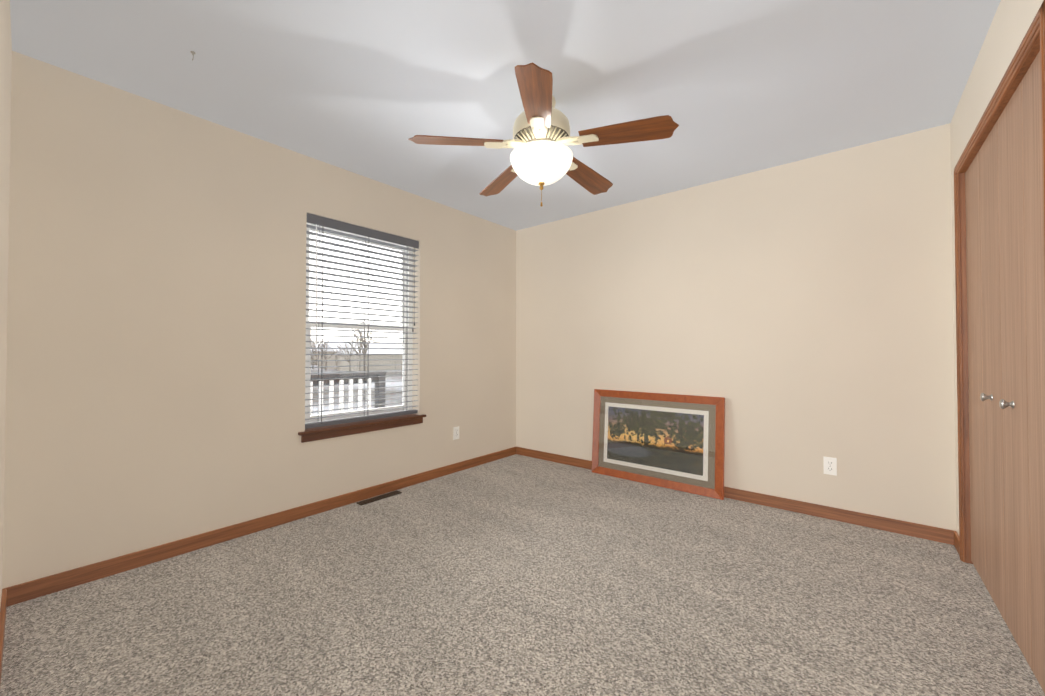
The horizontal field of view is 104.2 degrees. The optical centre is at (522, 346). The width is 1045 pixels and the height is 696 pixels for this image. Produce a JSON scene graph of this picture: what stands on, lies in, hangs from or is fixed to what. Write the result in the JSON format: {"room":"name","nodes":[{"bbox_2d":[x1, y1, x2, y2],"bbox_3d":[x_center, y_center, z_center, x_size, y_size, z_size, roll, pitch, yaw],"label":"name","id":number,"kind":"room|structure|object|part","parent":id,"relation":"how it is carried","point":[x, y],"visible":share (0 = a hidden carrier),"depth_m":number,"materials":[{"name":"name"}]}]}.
{"room":"empty bedroom","nodes":[
{"label":"empty bedroom","id":0,"kind":"room"},
{"bbox_2d":[0,0,11,605],"bbox_3d":[-0.741,-0.107,0.436,4.370,2.440,0.160,-1,-1,39],"label":"wall","id":1,"kind":"structure","parent":0,"point":[5,71],"depth_m":1.48,"materials":[{"name":"beige paint"}]},
{"bbox_2d":[0,589,6,685],"bbox_3d":[-0.967,1.076,0.716,3.297,0.082,0.013,-1,-1,39],"label":"baseboard","id":2,"kind":"structure","parent":1,"relation":"attached to","point":[3,606],"depth_m":1.56,"materials":[{"name":"brown wood"}]},
{"bbox_2d":[2,51,515,588],"bbox_3d":[-1.225,-0.068,3.166,0.160,2.440,3.450,-1,-1,39],"label":"wall","id":3,"kind":"structure","parent":0,"point":[156,337],"depth_m":2.25,"materials":[{"name":"beige paint"}]},
{"bbox_2d":[2,447,515,606],"bbox_3d":[-1.162,1.111,3.089,0.013,0.082,3.437,-1,-1,39],"label":"baseboard","id":4,"kind":"structure","parent":3,"relation":"attached to","point":[32,589],"depth_m":2.32,"materials":[{"name":"brown wood"}]},
{"bbox_2d":[305,223,412,422],"bbox_3d":[-1.267,-0.155,3.189,0.067,1.505,0.930,-1,-1,39],"label":"window","id":5,"kind":"structure","parent":3,"relation":"in","point":[308,376],"depth_m":3.19,"materials":[{"name":"white"}]},
{"bbox_2d":[305,213,418,428],"bbox_3d":[-1.193,-0.170,3.128,0.076,1.470,0.918,-1,-1,39],"label":"window blinds","id":6,"kind":"object","parent":5,"relation":"attached to","point":[343,226],"visible":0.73,"depth_m":3.08,"materials":[{"name":"grey plastic"}]},
{"bbox_2d":[298,414,425,435],"bbox_3d":[-1.194,0.587,3.118,0.138,0.020,1.020,-1,-1,39],"label":"stool","id":7,"kind":"object","parent":3,"relation":"attached to","point":[315,430],"visible":0.88,"depth_m":3.04,"materials":[{"name":"brown wood"}]},
{"bbox_2d":[301,417,422,442],"bbox_3d":[-1.163,0.622,3.093,0.016,0.052,0.980,-1,-1,39],"label":"apron","id":8,"kind":"object","parent":3,"relation":"attached to","point":[332,434],"visible":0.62,"depth_m":3.02,"materials":[{"name":"brown wood"}]},
{"bbox_2d":[453,426,458,439],"bbox_3d":[-0.612,0.803,3.770,0.007,0.114,0.070,-1,-1,39],"label":"outlet","id":9,"kind":"object","parent":3,"relation":"attached to","point":[455,432],"visible":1,"depth_m":3.76,"materials":[{"name":"white plastic"}]},
{"bbox_2d":[10,0,1000,230],"bbox_3d":[0.403,-1.367,1.851,4.370,0.120,3.770,-1,-1,39],"label":"ceiling","id":10,"kind":"structure","parent":0,"point":[370,88],"depth_m":1.95,"materials":[{"name":"paint"}]},
{"bbox_2d":[408,62,678,206],"bbox_3d":[0.141,-1.020,2.195,1.296,0.564,1.254,-1,-1,39],"label":"ceiling fan","id":11,"kind":"object","parent":10,"relation":"hanging from","point":[541,155],"visible":1,"depth_m":2.03,"materials":[{"name":"brown wood"}]},
{"bbox_3d":[-0.337,-1.038,2.061,0.468,0.006,0.148,-4,13,-13],"label":"blade","id":12,"kind":"part","parent":11,"relation":"part of","materials":[{"name":"brown wood"}]},
{"bbox_3d":[-0.127,-1.031,2.544,0.148,0.006,0.468,-15,3,-31],"label":"blade","id":13,"kind":"part","parent":11,"relation":"part of","materials":[{"name":"brown wood"}]},
{"bbox_3d":[0.058,-1.043,1.712,0.148,0.006,0.468,13,4,5],"label":"blade","id":14,"kind":"part","parent":11,"relation":"part of","materials":[{"name":"brown wood"}]},
{"bbox_3d":[0.101,-1.085,2.159,0.304,0.435,0.304,-1,-1,39],"label":"motor","id":15,"kind":"part","parent":11,"relation":"part of","materials":[{"name":"beige metal"}]},
{"bbox_3d":[0.101,-0.938,2.157,0.332,0.149,0.332,-1,-1,39],"label":"globe","id":16,"kind":"part","parent":11,"relation":"part of","materials":[{"name":"white glass"}]},
{"bbox_3d":[0.397,-1.032,2.494,0.148,0.006,0.468,-17,-16,39],"label":"blade","id":17,"kind":"part","parent":11,"relation":"part of","materials":[{"name":"brown wood"}]},
{"bbox_3d":[0.512,-1.040,1.980,0.468,0.006,0.148,4,-12,23],"label":"blade","id":18,"kind":"part","parent":11,"relation":"part of","materials":[{"name":"brown wood"}]},
{"bbox_2d":[0,454,1044,695],"bbox_3d":[0.403,1.193,1.813,4.370,0.120,3.770,-1,-1,39],"label":"floor","id":19,"kind":"structure","parent":0,"point":[516,574],"depth_m":1.76,"materials":[{"name":"carpet"}]},
{"bbox_2d":[356,490,401,504],"bbox_3d":[-1.082,1.148,3.090,0.065,0.007,0.340,-1,-1,39],"label":"air vent register","id":20,"kind":"object","parent":19,"relation":"on","point":[376,498],"visible":1,"depth_m":3.08,"materials":[{"name":"brown metal"}]},
{"bbox_2d":[591,389,724,499],"bbox_3d":[1.092,0.774,3.428,1.117,0.762,0.029,-1,-5,39],"label":"picture frame","id":21,"kind":"object","parent":19,"relation":"on","point":[673,441],"visible":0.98,"depth_m":3.37,"materials":[{"name":"brown wood"}]},
{"bbox_2d":[607,407,703,475],"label":"print","id":22,"kind":"object","parent":21,"relation":"attached to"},
{"bbox_2d":[516,123,956,530],"bbox_3d":[1.547,-0.067,3.228,4.370,2.440,0.160,-1,-1,39],"label":"wall","id":23,"kind":"structure","parent":0,"point":[798,315],"depth_m":2.88,"materials":[{"name":"beige paint"}]},
{"bbox_2d":[516,446,956,544],"bbox_3d":[1.206,1.115,3.378,3.310,0.082,0.013,-1,-1,39],"label":"baseboard","id":24,"kind":"structure","parent":23,"relation":"attached to","point":[936,534],"depth_m":2.72,"materials":[{"name":"brown wood"}]},
{"bbox_2d":[823,456,836,475],"bbox_3d":[2.042,0.795,2.702,0.070,0.114,0.007,-1,-1,39],"label":"outlet","id":25,"kind":"object","parent":23,"relation":"attached to","point":[830,465],"visible":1,"depth_m":2.70,"materials":[{"name":"white plastic"}]},
{"bbox_2d":[950,0,1043,534],"bbox_3d":[1.443,-0.099,0.980,0.120,2.440,3.450,-1,-1,39],"label":"wall","id":26,"kind":"structure","parent":0,"point":[1012,20],"depth_m":1.75,"materials":[{"name":"beige paint"}]},
{"bbox_2d":[954,531,959,555],"bbox_3d":[2.423,1.098,2.262,0.013,0.082,0.171,-1,-1,39],"label":"baseboard","id":27,"kind":"structure","parent":26,"relation":"attached to","point":[956,541],"depth_m":2.27,"materials":[{"name":"brown wood"}]},
{"bbox_2d":[954,5,1044,173],"bbox_3d":[1.919,-0.956,1.682,0.018,0.062,1.396,-1,-1,39],"label":"trim","id":28,"kind":"structure","parent":26,"relation":"attached to","point":[1029,40],"depth_m":1.48,"materials":[{"name":"brown wood"}]},
{"bbox_2d":[954,0,1044,563],"bbox_3d":[1.973,0.090,1.623,0.120,2.080,1.320,-1,-1,39],"label":"door frame","id":29,"kind":"structure","parent":26,"relation":"attached to","point":[1029,60],"depth_m":2.14,"materials":[{"name":"brown wood"}]},
{"bbox_2d":[965,51,1044,692],"bbox_3d":[1.939,0.094,1.650,0.063,2.036,1.269,-1,-1,39],"label":"closet door","id":30,"kind":"structure","parent":26,"relation":"in","point":[1005,276],"depth_m":1.55,"materials":[{"name":"brown wood"}]},
{"bbox_3d":[2.254,0.100,2.009,0.030,2.036,0.315,-1,-1,39],"label":"panel","id":31,"kind":"part","parent":30,"relation":"part of","materials":[{"name":"brown wood"}]},
{"bbox_3d":[2.026,0.222,1.778,0.033,0.038,0.038,-1,-1,39],"label":"knob","id":32,"kind":"part","parent":30,"relation":"part of","materials":[{"name":"silver metal"}]},
{"bbox_3d":[2.053,0.096,1.763,0.030,2.036,0.315,-1,-1,39],"label":"panel","id":33,"kind":"part","parent":30,"relation":"part of","materials":[{"name":"brown wood"}]},
{"bbox_3d":[1.829,0.219,1.538,0.033,0.038,0.038,-1,-1,39],"label":"knob","id":34,"kind":"part","parent":30,"relation":"part of","materials":[{"name":"silver metal"}]},
{"bbox_3d":[1.851,0.092,1.517,0.030,2.036,0.315,-1,-1,39],"label":"panel","id":35,"kind":"part","parent":30,"relation":"part of","materials":[{"name":"brown wood"}]},
{"bbox_3d":[1.649,0.089,1.271,0.030,2.036,0.315,-1,-1,39],"label":"panel","id":36,"kind":"part","parent":30,"relation":"part of","materials":[{"name":"brown wood"}]},
{"label":"outside","id":37,"kind":"structure","parent":0,"visible":0},
{"bbox_2d":[311,365,401,414],"bbox_3d":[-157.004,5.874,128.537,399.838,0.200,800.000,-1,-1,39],"label":"ground","id":38,"kind":"structure","parent":37,"point":[346,399],"depth_m":38.54,"materials":[{"name":"white snow"}]},
{"bbox_2d":[311,317,402,371],"bbox_3d":[-40.584,0.251,110.951,103.656,10.734,95.842,-1,-1,39],"label":"neighbourhood","id":39,"kind":"structure","parent":38,"relation":"on","point":[354,351],"depth_m":87.19,"materials":[{"name":"grey"}]},
{"bbox_3d":[-3.094,2.605,2.623,2.088,2.680,6.300,-1,-1,39],"label":"floor","id":40,"kind":"structure","parent":38,"relation":"on","visible":0},
{"bbox_2d":[310,371,385,415],"bbox_3d":[-3.866,0.793,3.197,0.140,0.960,6.170,-1,-1,39],"label":"deck railing","id":41,"kind":"object","parent":40,"relation":"on","point":[347,381],"depth_m":5.16,"materials":[{"name":"grey wood"}]}
]}

